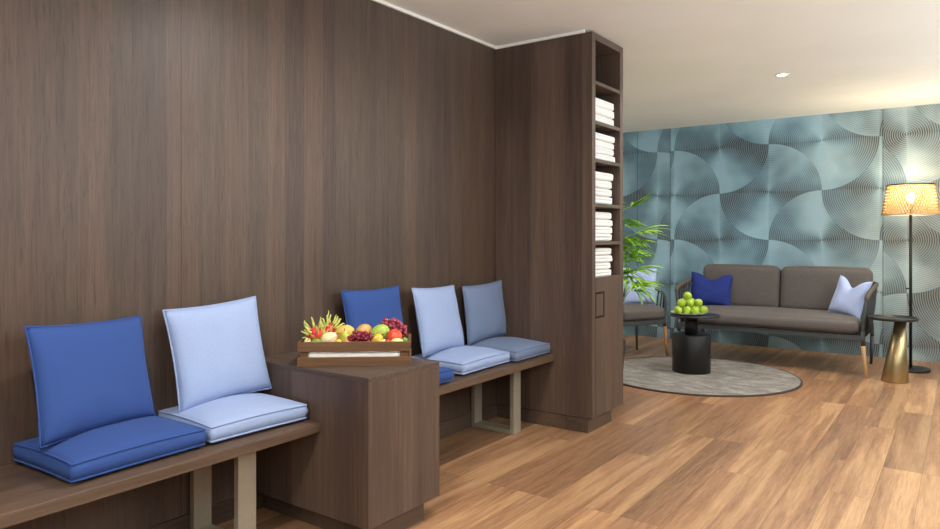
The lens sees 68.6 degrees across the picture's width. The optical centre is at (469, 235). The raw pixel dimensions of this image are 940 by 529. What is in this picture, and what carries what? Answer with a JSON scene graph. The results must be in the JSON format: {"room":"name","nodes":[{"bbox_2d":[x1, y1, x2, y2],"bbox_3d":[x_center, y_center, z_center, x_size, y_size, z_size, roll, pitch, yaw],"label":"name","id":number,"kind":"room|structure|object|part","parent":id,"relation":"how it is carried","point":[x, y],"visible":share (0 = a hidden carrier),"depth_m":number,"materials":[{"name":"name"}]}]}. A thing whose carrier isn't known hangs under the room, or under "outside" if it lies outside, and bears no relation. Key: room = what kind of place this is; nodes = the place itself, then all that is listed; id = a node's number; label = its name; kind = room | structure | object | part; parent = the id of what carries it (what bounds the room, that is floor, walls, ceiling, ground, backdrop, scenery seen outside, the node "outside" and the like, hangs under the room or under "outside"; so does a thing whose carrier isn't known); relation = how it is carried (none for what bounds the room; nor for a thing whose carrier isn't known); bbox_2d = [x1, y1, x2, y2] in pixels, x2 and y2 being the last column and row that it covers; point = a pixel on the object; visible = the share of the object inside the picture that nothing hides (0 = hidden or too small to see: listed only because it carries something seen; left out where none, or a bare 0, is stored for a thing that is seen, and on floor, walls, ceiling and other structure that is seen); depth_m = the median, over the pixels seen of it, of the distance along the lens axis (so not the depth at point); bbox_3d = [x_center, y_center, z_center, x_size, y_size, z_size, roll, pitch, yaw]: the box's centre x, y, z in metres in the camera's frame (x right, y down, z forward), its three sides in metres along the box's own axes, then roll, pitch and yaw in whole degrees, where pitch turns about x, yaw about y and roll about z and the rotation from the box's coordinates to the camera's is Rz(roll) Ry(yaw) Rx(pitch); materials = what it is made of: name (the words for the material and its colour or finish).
{"room":"spa waiting area","nodes":[
{"label":"spa waiting area","id":0,"kind":"room"},
{"bbox_2d":[0,0,495,528],"bbox_3d":[-1.795,-0.018,2.295,0.120,2.637,7.640,0,0,36],"label":"wall","id":1,"kind":"structure","parent":0,"point":[156,156],"depth_m":3.11,"materials":[{"name":"brown wood"}]},
{"bbox_2d":[146,403,496,528],"bbox_3d":[-1.889,1.252,2.051,0.012,0.096,7.133,0,0,36],"label":"baseboard","id":2,"kind":"structure","parent":1,"relation":"attached to","point":[223,511],"depth_m":3.16,"materials":[{"name":"brown wood"}]},
{"bbox_2d":[372,0,495,49],"bbox_3d":[-1.938,-1.346,2.084,0.134,0.018,7.130,0,0,36],"label":"trim","id":3,"kind":"structure","parent":1,"relation":"attached to","point":[382,2],"depth_m":4.34,"materials":[{"name":"white paint"}]},
{"bbox_2d":[496,30,584,48],"bbox_3d":[0.472,-1.346,4.737,0.692,0.018,0.014,0,0,36],"label":"trim","id":4,"kind":"structure","parent":1,"relation":"attached to","point":[579,31],"depth_m":4.72,"materials":[{"name":"paint"}]},
{"bbox_2d":[216,334,939,528],"bbox_3d":[1.158,1.325,2.645,7.800,0.050,11.649,0,0,36],"label":"floor","id":5,"kind":"structure","parent":0,"point":[843,449],"depth_m":4.00,"materials":[{"name":"brown wood"}]},
{"bbox_2d":[0,419,319,528],"bbox_3d":[-1.667,1.053,1.958,0.477,0.495,2.840,0,0,36],"label":"bench","id":6,"kind":"object","parent":5,"relation":"on","point":[27,493],"visible":0.51,"depth_m":2.45,"materials":[{"name":"brown wood"}]},
{"bbox_2d":[12,416,206,482],"bbox_3d":[-1.306,0.748,2.521,0.415,0.115,0.500,0,0,34],"label":"seat cushion","id":7,"kind":"object","parent":6,"relation":"on","point":[105,449],"visible":0.86,"depth_m":2.38,"materials":[{"name":"blue fabric"}]},
{"bbox_2d":[24,315,155,448],"bbox_3d":[-1.372,0.514,2.532,0.141,0.415,0.503,0,0,20],"label":"pillow","id":8,"kind":"object","parent":7,"relation":"on","point":[87,376],"visible":0.98,"depth_m":2.46,"materials":[{"name":"blue fabric"}]},
{"bbox_3d":[-1.049,1.072,2.918,0.339,0.450,0.086,0,0,36],"label":"leg frame","id":9,"kind":"part","parent":6,"relation":"part of","materials":[{"name":"beige wood"}]},
{"bbox_2d":[158,392,307,442],"bbox_3d":[-1.006,0.748,2.936,0.415,0.115,0.465,0,0,38],"label":"seat cushion","id":10,"kind":"object","parent":6,"relation":"on","point":[231,416],"visible":0.84,"depth_m":2.82,"materials":[{"name":"blue fabric"}]},
{"bbox_2d":[162,296,271,412],"bbox_3d":[-1.085,0.503,2.997,0.142,0.450,0.474,0,0,41],"label":"pillow","id":11,"kind":"object","parent":10,"relation":"on","point":[217,351],"visible":0.95,"depth_m":2.94,"materials":[{"name":"blue fabric"}]},
{"bbox_2d":[256,351,438,528],"bbox_3d":[-0.586,0.941,3.223,0.760,0.718,0.469,0,0,36],"label":"table","id":12,"kind":"object","parent":5,"relation":"on","point":[372,462],"visible":0.75,"depth_m":2.99,"materials":[{"name":"brown wood"}]},
{"bbox_3d":[-0.721,0.903,3.042,0.728,0.602,0.020,0,0,36],"label":"panel","id":13,"kind":"part","parent":12,"relation":"part of","materials":[{"name":"brown wood"}]},
{"bbox_2d":[297,334,410,366],"bbox_3d":[-0.524,0.527,3.188,0.498,0.110,0.245,0,0,-3],"label":"crate","id":14,"kind":"object","parent":12,"relation":"on","point":[404,347],"visible":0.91,"depth_m":3.07,"materials":[{"name":"brown wood"}]},
{"bbox_3d":[-0.739,0.528,3.073,0.034,0.104,0.018,0,0,-3],"label":"corner post","id":15,"kind":"part","parent":14,"relation":"part of","materials":[{"name":"brown wood"}]},
{"bbox_2d":[308,351,399,356],"bbox_3d":[-0.524,0.535,3.188,0.404,0.073,0.217,0,0,-3],"label":"paper liner","id":16,"kind":"object","parent":14,"relation":"in","point":[376,353],"visible":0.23,"depth_m":3.08,"materials":[{"name":"white paper"}]},
{"bbox_2d":[301,317,327,340],"bbox_3d":[-0.705,0.439,3.139,0.119,0.138,0.125,0,0,43],"label":"dragon fruit","id":17,"kind":"object","parent":16,"relation":"on","point":[316,332],"visible":0.78,"depth_m":3.13,"materials":[{"name":"red food"}]},
{"bbox_2d":[321,332,338,341],"bbox_3d":[-0.639,0.470,3.119,0.068,0.070,0.079,0,0,-35],"label":"fruit","id":18,"kind":"object","parent":16,"relation":"on","point":[329,336],"visible":0.69,"depth_m":3.10,"materials":[{"name":"beige food"}]},
{"bbox_2d":[318,310,344,333],"bbox_3d":[-0.660,0.423,3.255,0.120,0.145,0.107,0,0,22],"label":"dragon fruit","id":19,"kind":"object","parent":16,"relation":"on","point":[331,327],"visible":0.56,"depth_m":3.23,"materials":[{"name":"yellow food"}]},
{"bbox_2d":[335,325,355,338],"bbox_3d":[-0.584,0.453,3.214,0.086,0.075,0.092,0,0,-29],"label":"mango","id":20,"kind":"object","parent":16,"relation":"on","point":[348,328],"visible":0.51,"depth_m":3.19,"materials":[{"name":"yellow food"}]},
{"bbox_2d":[340,328,350,341],"bbox_3d":[-0.565,0.458,3.139,0.055,0.077,0.055,0,0,-30],"label":"pear","id":21,"kind":"object","parent":16,"relation":"on","point":[344,334],"visible":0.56,"depth_m":3.12,"materials":[{"name":"yellow food"}]},
{"bbox_2d":[347,330,373,341],"bbox_3d":[-0.489,0.463,3.119,0.135,0.070,0.075,0,0,-3],"label":"grape bunch","id":22,"kind":"object","parent":16,"relation":"on","point":[356,336],"visible":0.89,"depth_m":3.10,"materials":[{"name":"food"}]},
{"bbox_2d":[356,324,371,332],"bbox_3d":[-0.499,0.451,3.228,0.074,0.079,0.071,0,0,-39],"label":"mango","id":23,"kind":"object","parent":16,"relation":"on","point":[364,327],"visible":0.42,"depth_m":3.21,"materials":[{"name":"orange food"}]},
{"bbox_2d":[372,334,383,340],"bbox_3d":[-0.422,0.471,3.122,0.051,0.057,0.053,0,0,-41],"label":"fruit","id":24,"kind":"object","parent":16,"relation":"on","point":[377,337],"visible":0.58,"depth_m":3.10,"materials":[{"name":"yellow food"}]},
{"bbox_2d":[371,324,389,338],"bbox_3d":[-0.417,0.452,3.202,0.084,0.080,0.082,0,0,-30],"label":"mango","id":25,"kind":"object","parent":16,"relation":"on","point":[381,329],"visible":0.59,"depth_m":3.18,"materials":[{"name":"green food"}]},
{"bbox_2d":[387,329,401,339],"bbox_3d":[-0.346,0.462,3.159,0.072,0.070,0.071,0,0,-24],"label":"pomegranate","id":26,"kind":"object","parent":16,"relation":"on","point":[394,333],"visible":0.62,"depth_m":3.13,"materials":[{"name":"red food"}]},
{"bbox_2d":[381,317,406,335],"bbox_3d":[-0.357,0.429,3.245,0.129,0.088,0.075,0,0,-3],"label":"grape bunch","id":27,"kind":"object","parent":14,"relation":"in","point":[392,323],"visible":0.78,"depth_m":3.22,"materials":[{"name":"food"}]},
{"bbox_3d":[-0.298,0.528,3.099,0.034,0.104,0.018,0,0,-3],"label":"corner post","id":28,"kind":"part","parent":14,"relation":"part of","materials":[{"name":"brown wood"}]},
{"bbox_3d":[-0.286,0.903,3.007,0.020,0.602,0.469,0,0,36],"label":"panel","id":29,"kind":"part","parent":12,"relation":"part of","materials":[{"name":"brown wood"}]},
{"bbox_2d":[439,354,553,434],"bbox_3d":[-0.093,1.053,4.154,0.477,0.495,1.613,0,0,36],"label":"bench","id":30,"kind":"object","parent":5,"relation":"on","point":[475,379],"visible":0.3,"depth_m":4.50,"materials":[{"name":"brown wood"}]},
{"bbox_2d":[439,366,453,383],"bbox_3d":[-0.409,0.748,3.720,0.455,0.114,0.485,0,0,36],"label":"seat cushion","id":31,"kind":"object","parent":30,"relation":"on","point":[445,374],"visible":0.06,"depth_m":3.73,"materials":[{"name":"blue fabric"}]},
{"bbox_2d":[341,286,402,330],"bbox_3d":[-0.516,0.502,3.809,0.133,0.424,0.461,0,0,35],"label":"pillow","id":32,"kind":"object","parent":31,"relation":"on","point":[361,307],"visible":0.51,"depth_m":3.75,"materials":[{"name":"blue fabric"}]},
{"bbox_2d":[411,346,510,374],"bbox_3d":[-0.060,0.748,4.251,0.415,0.116,0.525,0,0,34],"label":"seat cushion","id":33,"kind":"object","parent":30,"relation":"on","point":[464,360],"visible":0.72,"depth_m":4.10,"materials":[{"name":"blue fabric"}]},
{"bbox_2d":[411,285,463,356],"bbox_3d":[-0.185,0.514,4.245,0.144,0.411,0.468,0,0,32],"label":"pillow","id":34,"kind":"object","parent":33,"relation":"on","point":[439,326],"visible":0.98,"depth_m":4.16,"materials":[{"name":"blue fabric"}]},
{"bbox_3d":[0.172,1.072,4.621,0.339,0.450,0.086,0,0,36],"label":"leg frame","id":35,"kind":"part","parent":30,"relation":"part of","materials":[{"name":"beige wood"}]},
{"bbox_2d":[464,337,550,361],"bbox_3d":[0.247,0.748,4.640,0.435,0.116,0.440,0,0,36],"label":"seat cushion","id":36,"kind":"object","parent":30,"relation":"on","point":[519,349],"visible":0.66,"depth_m":4.52,"materials":[{"name":"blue fabric"}]},
{"bbox_2d":[462,280,506,345],"bbox_3d":[0.108,0.519,4.704,0.122,0.411,0.473,0,0,42],"label":"pillow","id":37,"kind":"object","parent":36,"relation":"on","point":[484,310],"visible":0.99,"depth_m":4.63,"materials":[{"name":"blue fabric"}]},
{"bbox_2d":[496,31,622,432],"bbox_3d":[0.640,-0.021,4.937,0.760,2.641,0.507,0,0,36],"label":"tall cabinet","id":38,"kind":"object","parent":5,"relation":"on","point":[547,164],"visible":1,"depth_m":4.72,"materials":[{"name":"brown wood"}]},
{"bbox_3d":[0.868,0.462,4.609,0.007,0.173,0.133,0,0,36],"label":"handle","id":39,"kind":"part","parent":38,"relation":"part of","materials":[{"name":"brown wood"}]},
{"bbox_2d":[595,269,610,276],"bbox_3d":[0.785,0.257,4.791,0.301,0.048,0.323,0,0,36],"label":"folded towel","id":40,"kind":"object","parent":38,"relation":"on","point":[604,272],"visible":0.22,"depth_m":4.71,"materials":[{"name":"white fabric"}]},
{"bbox_2d":[595,262,610,269],"bbox_3d":[0.781,0.208,4.794,0.303,0.049,0.316,0,0,36],"label":"folded towel","id":41,"kind":"object","parent":40,"relation":"on","point":[603,265],"visible":0.19,"depth_m":4.72,"materials":[{"name":"white fabric"}]},
{"bbox_2d":[595,255,611,262],"bbox_3d":[0.792,0.160,4.799,0.302,0.048,0.335,0,0,36],"label":"folded towel","id":42,"kind":"object","parent":41,"relation":"on","point":[600,258],"visible":0.18,"depth_m":4.72,"materials":[{"name":"white fabric"}]},
{"bbox_2d":[595,248,610,255],"bbox_3d":[0.786,0.109,4.797,0.302,0.050,0.326,0,0,36],"label":"folded towel","id":43,"kind":"object","parent":42,"relation":"on","point":[598,251],"visible":0.23,"depth_m":4.72,"materials":[{"name":"white fabric"}]},
{"bbox_2d":[595,196,611,204],"bbox_3d":[0.789,-0.243,4.808,0.301,0.056,0.348,0,0,36],"label":"folded towel","id":44,"kind":"object","parent":38,"relation":"on","point":[598,199],"visible":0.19,"depth_m":4.73,"materials":[{"name":"white fabric"}]},
{"bbox_2d":[595,188,611,196],"bbox_3d":[0.788,-0.298,4.801,0.301,0.054,0.334,0,0,36],"label":"folded towel","id":45,"kind":"object","parent":44,"relation":"on","point":[598,191],"visible":0.23,"depth_m":4.73,"materials":[{"name":"white fabric"}]},
{"bbox_2d":[595,180,611,188],"bbox_3d":[0.789,-0.353,4.803,0.302,0.055,0.337,0,0,36],"label":"folded towel","id":46,"kind":"object","parent":45,"relation":"on","point":[598,183],"visible":0.22,"depth_m":4.72,"materials":[{"name":"white fabric"}]},
{"bbox_2d":[595,171,612,181],"bbox_3d":[0.794,-0.408,4.802,0.301,0.055,0.350,0,0,36],"label":"folded towel","id":47,"kind":"object","parent":46,"relation":"on","point":[601,176],"visible":0.23,"depth_m":4.72,"materials":[{"name":"white fabric"}]},
{"bbox_2d":[595,234,611,240],"bbox_3d":[0.787,0.012,4.806,0.302,0.052,0.346,0,0,36],"label":"folded towel","id":48,"kind":"object","parent":38,"relation":"on","point":[598,237],"visible":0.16,"depth_m":4.73,"materials":[{"name":"white fabric"}]},
{"bbox_2d":[595,227,611,233],"bbox_3d":[0.790,-0.037,4.808,0.301,0.050,0.345,0,0,36],"label":"folded towel","id":49,"kind":"object","parent":48,"relation":"on","point":[598,230],"visible":0.2,"depth_m":4.73,"materials":[{"name":"white fabric"}]},
{"bbox_2d":[595,219,612,226],"bbox_3d":[0.791,-0.087,4.806,0.302,0.049,0.350,0,0,36],"label":"folded towel","id":50,"kind":"object","parent":49,"relation":"on","point":[598,223],"visible":0.24,"depth_m":4.73,"materials":[{"name":"white fabric"}]},
{"bbox_2d":[595,212,610,219],"bbox_3d":[0.786,-0.138,4.801,0.301,0.051,0.335,0,0,36],"label":"folded towel","id":51,"kind":"object","parent":50,"relation":"on","point":[598,215],"visible":0.23,"depth_m":4.73,"materials":[{"name":"white fabric"}]},
{"bbox_2d":[595,114,613,125],"bbox_3d":[0.798,-0.793,4.811,0.301,0.056,0.370,0,0,36],"label":"folded towel","id":52,"kind":"object","parent":38,"relation":"on","point":[599,118],"visible":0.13,"depth_m":4.73,"materials":[{"name":"white fabric"}]},
{"bbox_2d":[595,106,613,118],"bbox_3d":[0.801,-0.849,4.810,0.302,0.056,0.366,0,0,36],"label":"folded towel","id":53,"kind":"object","parent":52,"relation":"on","point":[600,111],"visible":0.21,"depth_m":4.73,"materials":[{"name":"white fabric"}]},
{"bbox_2d":[595,97,613,110],"bbox_3d":[0.798,-0.905,4.810,0.303,0.057,0.366,0,0,36],"label":"folded towel","id":54,"kind":"object","parent":53,"relation":"on","point":[598,102],"visible":0.23,"depth_m":4.73,"materials":[{"name":"white fabric"}]},
{"bbox_2d":[595,153,614,161],"bbox_3d":[0.806,-0.536,4.818,0.302,0.046,0.377,0,0,36],"label":"folded towel","id":55,"kind":"object","parent":38,"relation":"on","point":[597,156],"visible":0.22,"depth_m":4.74,"materials":[{"name":"white fabric"}]},
{"bbox_2d":[595,146,613,155],"bbox_3d":[0.797,-0.582,4.808,0.303,0.047,0.358,0,0,36],"label":"folded towel","id":56,"kind":"object","parent":55,"relation":"on","point":[599,150],"visible":0.24,"depth_m":4.73,"materials":[{"name":"white fabric"}]},
{"bbox_2d":[595,140,613,149],"bbox_3d":[0.799,-0.627,4.823,0.302,0.046,0.379,0,0,36],"label":"folded towel","id":57,"kind":"object","parent":56,"relation":"on","point":[598,143],"visible":0.18,"depth_m":4.74,"materials":[{"name":"white fabric"}]},
{"bbox_2d":[595,132,614,143],"bbox_3d":[0.803,-0.674,4.813,0.302,0.048,0.378,0,0,36],"label":"folded towel","id":58,"kind":"object","parent":57,"relation":"on","point":[601,137],"visible":0.26,"depth_m":4.74,"materials":[{"name":"white fabric"}]},
{"bbox_3d":[0.640,-1.319,4.939,0.757,0.045,0.404,0,0,36],"label":"panel","id":59,"kind":"part","parent":38,"relation":"part of","materials":[{"name":"brown wood"}]},
{"bbox_2d":[595,241,619,244],"bbox_3d":[0.784,0.050,4.836,0.398,0.024,0.404,0,0,36],"label":"shelf","id":60,"kind":"object","parent":38,"relation":"attached to","point":[596,242],"depth_m":4.71,"materials":[{"name":"brown wood"}]},
{"bbox_2d":[595,203,619,208],"bbox_3d":[0.784,-0.203,4.836,0.398,0.024,0.404,0,0,36],"label":"shelf","id":61,"kind":"object","parent":38,"relation":"attached to","point":[614,205],"depth_m":4.77,"materials":[{"name":"brown wood"}]},
{"bbox_2d":[595,158,619,167],"bbox_3d":[0.784,-0.500,4.836,0.398,0.024,0.404,0,0,36],"label":"shelf","id":62,"kind":"object","parent":38,"relation":"attached to","point":[599,163],"depth_m":4.79,"materials":[{"name":"brown wood"}]},
{"bbox_2d":[595,120,619,132],"bbox_3d":[0.784,-0.752,4.836,0.398,0.024,0.404,0,0,36],"label":"shelf","id":63,"kind":"object","parent":38,"relation":"attached to","point":[600,127],"depth_m":4.80,"materials":[{"name":"brown wood"}]},
{"bbox_2d":[595,80,619,96],"bbox_3d":[0.784,-1.016,4.836,0.398,0.024,0.404,0,0,36],"label":"shelf","id":64,"kind":"object","parent":38,"relation":"attached to","point":[601,90],"depth_m":4.81,"materials":[{"name":"brown wood"}]},
{"bbox_3d":[0.772,-0.069,5.124,0.757,2.545,0.050,0,0,36],"label":"panel","id":65,"kind":"part","parent":38,"relation":"part of","materials":[{"name":"brown wood"}]},
{"bbox_3d":[0.954,0.740,4.745,0.022,0.924,0.452,0,0,36],"label":"door","id":66,"kind":"part","parent":38,"relation":"part of","materials":[{"name":"brown wood"}]},
{"bbox_2d":[623,287,667,355],"bbox_3d":[1.713,0.893,7.541,0.658,0.816,0.684,0,0,-23],"label":"armchair","id":67,"kind":"object","parent":5,"relation":"on","point":[636,315],"visible":0.48,"depth_m":7.29,"materials":[{"name":"grey fabric"}]},
{"bbox_2d":[623,268,658,304],"bbox_3d":[1.863,0.555,7.604,0.434,0.412,0.186,0,0,0],"label":"pillow","id":68,"kind":"object","parent":67,"relation":"on","point":[632,297],"visible":0.45,"depth_m":7.54,"materials":[{"name":"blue fabric"}]},
{"bbox_2d":[623,304,664,321],"bbox_3d":[1.741,0.829,7.476,0.560,0.170,0.543,0,0,-23],"label":"seat cushion","id":69,"kind":"object","parent":67,"relation":"on","point":[631,312],"depth_m":7.26,"materials":[{"name":"grey fabric"}]},
{"bbox_3d":[1.826,0.921,7.276,0.570,0.047,0.036,0,0,-23],"label":"rail","id":70,"kind":"part","parent":67,"relation":"part of","materials":[{"name":"black wood"}]},
{"bbox_3d":[1.909,0.693,7.690,0.708,0.416,0.229,0,0,43],"label":"arm frame","id":71,"kind":"part","parent":67,"relation":"part of","materials":[{"name":"grey metal"}]},
{"bbox_2d":[623,193,671,367],"bbox_3d":[1.134,0.467,5.824,1.051,1.666,0.965,0,0,6],"label":"potted palm","id":72,"kind":"object","parent":5,"relation":"on","point":[628,242],"visible":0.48,"depth_m":5.62,"materials":[{"name":"plant"}]},
{"bbox_2d":[623,356,802,396],"bbox_3d":[2.111,1.293,6.447,1.806,0.014,1.806,0,0,36],"label":"round rug","id":73,"kind":"object","parent":5,"relation":"on","point":[727,378],"visible":0.73,"depth_m":6.22,"materials":[{"name":"grey carpet"}]},
{"bbox_2d":[669,313,719,374],"bbox_3d":[2.129,1.017,6.539,0.460,0.541,0.460,0,0,36],"label":"coffee table","id":74,"kind":"object","parent":73,"relation":"on","point":[691,348],"visible":0.9,"depth_m":6.41,"materials":[{"name":"black metal"}]},
{"bbox_2d":[670,310,705,314],"bbox_3d":[2.075,0.735,6.547,0.330,0.022,0.330,0,0,36],"label":"plate","id":75,"kind":"object","parent":74,"relation":"on","point":[682,313],"visible":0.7,"depth_m":6.45,"materials":[{"name":"white ceramic"}]},
{"bbox_2d":[674,306,681,312],"bbox_3d":[1.956,0.698,6.480,0.078,0.078,0.078,0,0,-25],"label":"apple","id":76,"kind":"object","parent":75,"relation":"on","point":[677,309],"visible":1,"depth_m":6.45,"materials":[{"name":"green food"}]},
{"bbox_2d":[682,306,690,313],"bbox_3d":[2.039,0.695,6.486,0.078,0.084,0.078,0,0,-28],"label":"apple","id":77,"kind":"object","parent":75,"relation":"on","point":[686,309],"visible":1,"depth_m":6.46,"materials":[{"name":"green food"}]},
{"bbox_2d":[677,298,685,306],"bbox_3d":[1.996,0.633,6.506,0.079,0.079,0.077,0,0,-29],"label":"apple","id":78,"kind":"object","parent":77,"relation":"on","point":[681,302],"visible":1,"depth_m":6.48,"materials":[{"name":"green food"}]},
{"bbox_2d":[691,306,698,313],"bbox_3d":[2.121,0.698,6.493,0.078,0.079,0.078,0,0,-27],"label":"apple","id":79,"kind":"object","parent":75,"relation":"on","point":[695,310],"visible":0.98,"depth_m":6.47,"materials":[{"name":"green food"}]},
{"bbox_2d":[699,306,707,313],"bbox_3d":[2.202,0.700,6.496,0.079,0.077,0.077,0,0,23],"label":"apple","id":80,"kind":"object","parent":75,"relation":"on","point":[703,309],"visible":0.94,"depth_m":6.47,"materials":[{"name":"green food"}]},
{"bbox_3d":[2.158,0.693,6.569,0.079,0.082,0.079,8,-29,13],"label":"apple","id":81,"kind":"object","parent":75,"relation":"on","visible":0},
{"bbox_2d":[694,298,702,306],"bbox_3d":[2.160,0.629,6.517,0.079,0.082,0.078,0,0,-38],"label":"apple","id":82,"kind":"object","parent":81,"relation":"on","point":[698,302],"visible":1,"depth_m":6.49,"materials":[{"name":"green food"}]},
{"bbox_2d":[674,264,878,378],"bbox_3d":[3.149,0.808,7.144,1.840,0.988,0.942,0,0,36],"label":"sofa","id":83,"kind":"object","parent":5,"relation":"on","point":[791,300],"visible":0.85,"depth_m":7.03,"materials":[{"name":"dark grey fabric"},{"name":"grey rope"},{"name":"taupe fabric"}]},
{"bbox_3d":[2.788,0.682,7.425,0.915,0.437,0.906,0,0,36],"label":"arm frame","id":84,"kind":"part","parent":83,"relation":"part of","materials":[{"name":"grey metal"}]},
{"bbox_3d":[2.216,0.945,7.300,0.042,0.132,0.037,0,0,-9],"label":"leg","id":85,"kind":"part","parent":83,"relation":"part of","materials":[{"name":"grey metal"}]},
{"bbox_2d":[690,272,732,305],"bbox_3d":[2.655,0.594,7.603,0.461,0.379,0.196,0,0,26],"label":"pillow","id":86,"kind":"object","parent":83,"relation":"on","point":[717,291],"visible":0.87,"depth_m":7.55,"materials":[{"name":"blue fabric"}]},
{"bbox_2d":[703,264,780,306],"bbox_3d":[2.984,0.567,7.594,0.812,0.503,0.232,0,0,36],"label":"cushion","id":87,"kind":"object","parent":83,"relation":"on","point":[752,285],"depth_m":7.44,"materials":[{"name":"grey fabric"}]},
{"bbox_3d":[2.908,0.939,6.808,1.695,0.046,0.040,0,0,36],"label":"rail","id":88,"kind":"part","parent":83,"relation":"part of","materials":[{"name":"wood"}]},
{"bbox_2d":[684,305,861,334],"bbox_3d":[3.102,0.844,7.067,1.638,0.186,0.763,0,0,36],"label":"seat cushion","id":89,"kind":"object","parent":83,"relation":"on","point":[769,319],"depth_m":6.77,"materials":[{"name":"grey fabric"}]},
{"bbox_2d":[780,266,872,311],"bbox_3d":[3.664,0.566,7.107,0.844,0.504,0.229,0,0,36],"label":"cushion","id":90,"kind":"object","parent":83,"relation":"on","point":[801,287],"depth_m":7.09,"materials":[{"name":"grey fabric"}]},
{"bbox_2d":[828,275,872,318],"bbox_3d":[3.681,0.596,6.692,0.176,0.408,0.422,0,0,-22],"label":"pillow","id":91,"kind":"object","parent":83,"relation":"on","point":[847,300],"visible":0.9,"depth_m":6.64,"materials":[{"name":"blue fabric"}]},
{"bbox_3d":[3.596,0.945,6.310,0.037,0.132,0.042,0,0,-9],"label":"leg","id":92,"kind":"part","parent":83,"relation":"part of","materials":[{"name":"grey metal"}]},
{"bbox_3d":[3.531,0.682,6.892,0.915,0.437,0.906,0,0,36],"label":"arm frame","id":93,"kind":"part","parent":83,"relation":"part of","materials":[{"name":"grey metal"}]},
{"bbox_2d":[868,314,919,383],"bbox_3d":[3.780,1.012,6.155,0.394,0.575,0.394,0,0,36],"label":"side table","id":94,"kind":"object","parent":5,"relation":"on","point":[895,369],"visible":1,"depth_m":6.09,"materials":[{"name":"gold metal"}]},
{"bbox_2d":[881,183,939,373],"bbox_3d":[4.254,0.402,6.652,0.497,1.796,0.497,0,0,-35],"label":"floor lamp","id":95,"kind":"object","parent":5,"relation":"on","point":[931,187],"visible":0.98,"depth_m":6.61,"materials":[{"name":"black metal"},{"name":"woven rattan"}]},
{"bbox_2d":[623,339,625,367],"bbox_3d":[1.138,1.090,5.828,0.356,0.420,0.356,0,0,36],"label":"pot","id":96,"kind":"object","parent":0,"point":[624,341],"depth_m":5.75,"materials":[{"name":"grey"}]},
{"bbox_2d":[383,0,939,132],"bbox_3d":[1.158,-1.395,2.645,7.800,0.080,11.649,0,0,36],"label":"ceiling","id":97,"kind":"structure","parent":0,"point":[687,63],"depth_m":4.88,"materials":[{"name":"paint"}]},
{"bbox_2d":[775,73,788,76],"bbox_3d":[2.621,-1.351,5.792,0.112,0.006,0.112,0,0,36],"label":"recessed light","id":98,"kind":"object","parent":97,"relation":"in","point":[779,74],"visible":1,"depth_m":5.78,"materials":[{"name":"white paint"}]},
{"bbox_2d":[623,104,939,361],"bbox_3d":[4.522,-0.028,7.339,7.800,2.655,0.100,0,0,36],"label":"wall","id":99,"kind":"structure","parent":0,"point":[810,190],"depth_m":7.83,"materials":[{"name":"paper"}]},
{"label":"apple","id":100,"kind":"object","parent":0,"visible":0},
{"bbox_2d":[686,299,693,306],"bbox_3d":[2.077,0.628,6.512,0.079,0.084,0.079,0,0,-30],"label":"apple","id":101,"kind":"object","parent":100,"relation":"on","point":[689,302],"visible":1,"depth_m":6.48,"materials":[{"name":"green food"}]},
{"bbox_2d":[683,292,691,299],"bbox_3d":[2.063,0.570,6.534,0.078,0.077,0.078,0,0,20],"label":"apple","id":102,"kind":"object","parent":101,"relation":"on","point":[687,295],"visible":1,"depth_m":6.51,"materials":[{"name":"green food"}]}
]}

